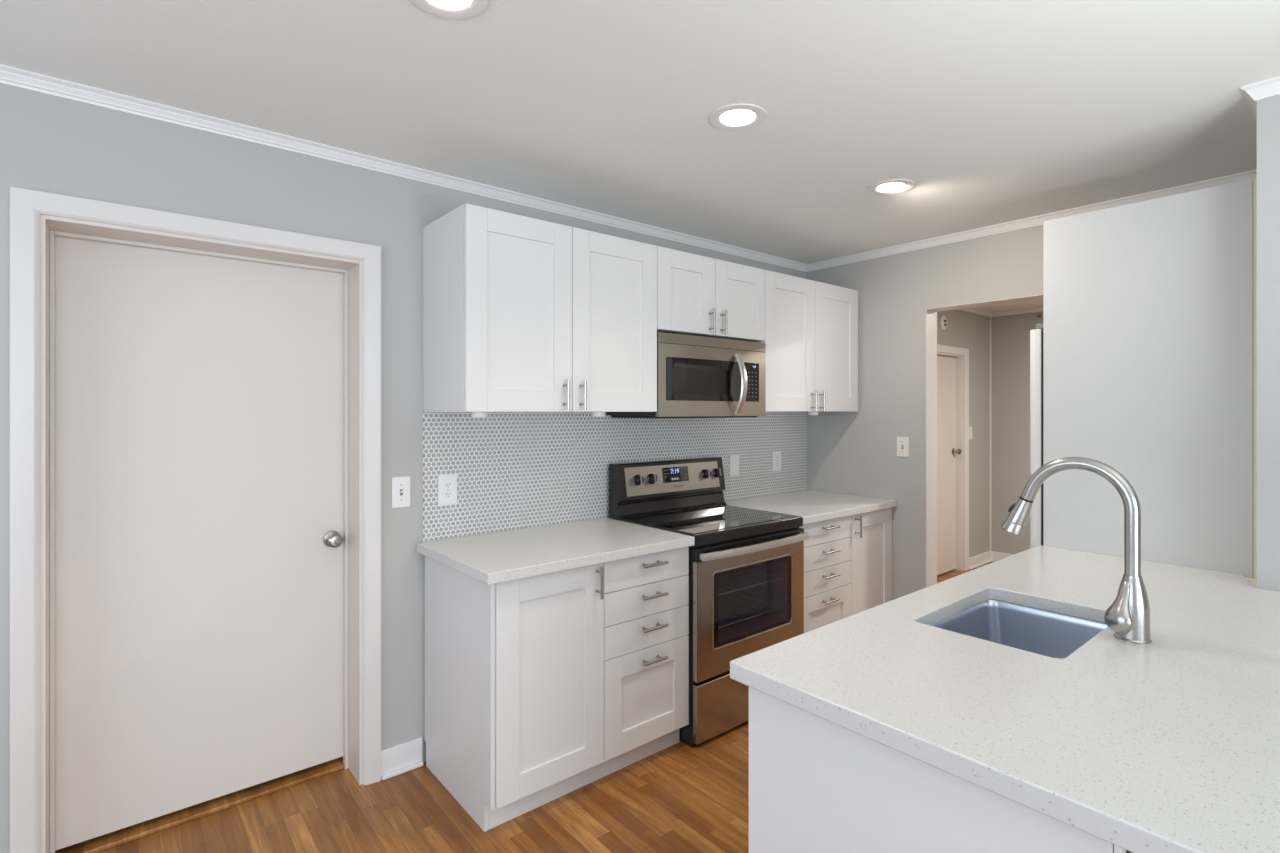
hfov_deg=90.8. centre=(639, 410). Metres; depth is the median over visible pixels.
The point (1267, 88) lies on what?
trim
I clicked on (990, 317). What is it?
trim
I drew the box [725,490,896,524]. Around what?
countertop
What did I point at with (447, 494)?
receptacle
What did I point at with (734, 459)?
light switch
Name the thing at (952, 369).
door
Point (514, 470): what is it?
backsplash
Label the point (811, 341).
upper cabinet
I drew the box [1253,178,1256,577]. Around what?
trim
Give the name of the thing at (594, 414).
puck light
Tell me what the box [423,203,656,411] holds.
upper cabinet
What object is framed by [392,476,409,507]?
light switch
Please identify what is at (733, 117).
recessed light
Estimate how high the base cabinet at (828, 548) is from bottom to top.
0.875 m
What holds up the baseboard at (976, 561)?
attached to the wall at (1010, 334)
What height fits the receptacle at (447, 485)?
0.029 m
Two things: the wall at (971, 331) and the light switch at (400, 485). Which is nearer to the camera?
the light switch at (400, 485)
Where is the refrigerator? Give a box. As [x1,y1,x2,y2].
[1030,324,1042,547]
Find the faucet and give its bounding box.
[1001,457,1151,643]
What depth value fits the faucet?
1.49 m
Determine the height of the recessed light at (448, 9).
0.006 m
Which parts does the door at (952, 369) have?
knob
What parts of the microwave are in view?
door, handle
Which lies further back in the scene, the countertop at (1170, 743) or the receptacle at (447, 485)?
the receptacle at (447, 485)
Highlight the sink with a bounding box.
[931,600,1107,658]
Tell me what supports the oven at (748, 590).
in the range at (746, 574)
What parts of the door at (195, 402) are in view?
sill, knob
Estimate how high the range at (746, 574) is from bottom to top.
1.187 m
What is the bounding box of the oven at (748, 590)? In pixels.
[693,528,808,682]
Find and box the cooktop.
[621,505,802,546]
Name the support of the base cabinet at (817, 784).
on the floor
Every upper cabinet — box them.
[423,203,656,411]
[657,246,764,341]
[757,270,857,411]
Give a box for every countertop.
[416,517,694,584]
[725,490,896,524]
[730,545,1279,852]
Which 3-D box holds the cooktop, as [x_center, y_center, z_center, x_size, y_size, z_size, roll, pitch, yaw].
[0.365,0.558,3.146,0.763,0.052,0.520,0,0,-40]
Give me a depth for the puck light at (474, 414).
2.43 m
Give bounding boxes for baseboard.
[381,737,422,779]
[969,551,1013,569]
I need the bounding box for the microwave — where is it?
[606,332,765,417]
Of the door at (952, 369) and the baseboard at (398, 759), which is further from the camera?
the door at (952, 369)
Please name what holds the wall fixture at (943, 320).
attached to the wall at (971, 331)
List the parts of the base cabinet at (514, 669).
panel, door, handle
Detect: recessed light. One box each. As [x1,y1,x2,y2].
[410,0,487,19]
[709,103,766,130]
[867,179,913,194]
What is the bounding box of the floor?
[97,562,992,852]
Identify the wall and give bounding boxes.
[0,83,805,852]
[806,225,1042,599]
[937,309,989,557]
[991,312,1042,553]
[1043,179,1252,577]
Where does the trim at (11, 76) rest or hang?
attached to the wall at (49, 143)
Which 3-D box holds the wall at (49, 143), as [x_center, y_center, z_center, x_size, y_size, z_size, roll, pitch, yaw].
[-1.021,0.233,2.686,5.630,2.439,0.280,0,0,-40]
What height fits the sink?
0.216 m
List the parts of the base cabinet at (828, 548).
drawer, drawer, drawer, drawer, handle, handle, handle, handle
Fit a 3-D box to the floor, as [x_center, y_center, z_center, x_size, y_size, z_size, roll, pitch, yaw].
[2.094,1.478,1.260,8.588,0.050,6.500,0,0,-40]
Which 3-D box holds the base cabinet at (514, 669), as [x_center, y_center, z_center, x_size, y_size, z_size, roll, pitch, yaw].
[-0.503,1.015,2.504,0.470,0.875,0.659,0,0,-40]
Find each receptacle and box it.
[444,482,451,488]
[444,491,451,497]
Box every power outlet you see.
[438,474,456,505]
[773,451,780,470]
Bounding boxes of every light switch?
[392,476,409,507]
[730,454,738,475]
[897,437,908,456]
[969,427,971,439]
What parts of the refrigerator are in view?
door, freezer door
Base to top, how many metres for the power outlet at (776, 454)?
0.128 m
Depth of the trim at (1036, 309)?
5.89 m
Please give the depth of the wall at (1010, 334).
5.97 m
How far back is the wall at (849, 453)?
3.79 m
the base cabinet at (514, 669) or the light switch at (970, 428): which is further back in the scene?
the light switch at (970, 428)
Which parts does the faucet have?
spout, lever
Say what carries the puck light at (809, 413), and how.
attached to the upper cabinet at (811, 341)
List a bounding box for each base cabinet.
[425,556,603,831]
[595,547,688,780]
[749,687,1131,852]
[799,515,851,632]
[852,508,891,614]
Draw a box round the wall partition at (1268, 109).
[1257,94,1279,591]
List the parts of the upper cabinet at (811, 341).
door, handle, handle, door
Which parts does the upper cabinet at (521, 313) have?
door, handle, handle, door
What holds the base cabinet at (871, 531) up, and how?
on the floor
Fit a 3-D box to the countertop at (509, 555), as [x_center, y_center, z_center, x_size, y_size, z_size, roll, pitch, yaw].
[-0.340,0.558,2.640,0.960,0.038,0.643,0,0,-40]
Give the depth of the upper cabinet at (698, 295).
3.10 m
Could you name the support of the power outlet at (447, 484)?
attached to the backsplash
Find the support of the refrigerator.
on the floor
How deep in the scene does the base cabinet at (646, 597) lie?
2.57 m
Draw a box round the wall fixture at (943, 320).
[940,316,947,329]
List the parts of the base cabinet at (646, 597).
drawer, drawer, drawer, drawer, handle, handle, handle, handle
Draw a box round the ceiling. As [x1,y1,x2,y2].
[0,0,1279,311]
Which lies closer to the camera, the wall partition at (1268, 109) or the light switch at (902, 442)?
the wall partition at (1268, 109)
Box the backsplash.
[423,410,806,541]
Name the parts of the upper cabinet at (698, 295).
door, handle, handle, door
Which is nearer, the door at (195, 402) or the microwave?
the door at (195, 402)
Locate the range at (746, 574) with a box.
[609,457,808,746]
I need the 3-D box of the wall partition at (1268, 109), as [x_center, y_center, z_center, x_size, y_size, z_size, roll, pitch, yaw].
[2.281,0.233,2.176,0.950,2.439,0.127,0,0,-40]
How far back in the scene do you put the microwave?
3.15 m
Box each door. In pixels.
[10,187,380,852]
[937,344,968,574]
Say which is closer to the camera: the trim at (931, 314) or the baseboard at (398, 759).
the baseboard at (398, 759)
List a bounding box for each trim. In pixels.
[0,64,1256,271]
[926,294,1042,586]
[957,307,1042,316]
[990,317,990,550]
[1241,76,1279,121]
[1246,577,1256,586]
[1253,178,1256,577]
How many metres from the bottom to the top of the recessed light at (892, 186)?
0.006 m
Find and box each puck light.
[472,412,487,417]
[592,412,605,416]
[808,412,817,414]
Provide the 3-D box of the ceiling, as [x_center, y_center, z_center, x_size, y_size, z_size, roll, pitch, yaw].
[2.094,-0.997,1.260,8.588,0.099,6.500,0,0,-40]

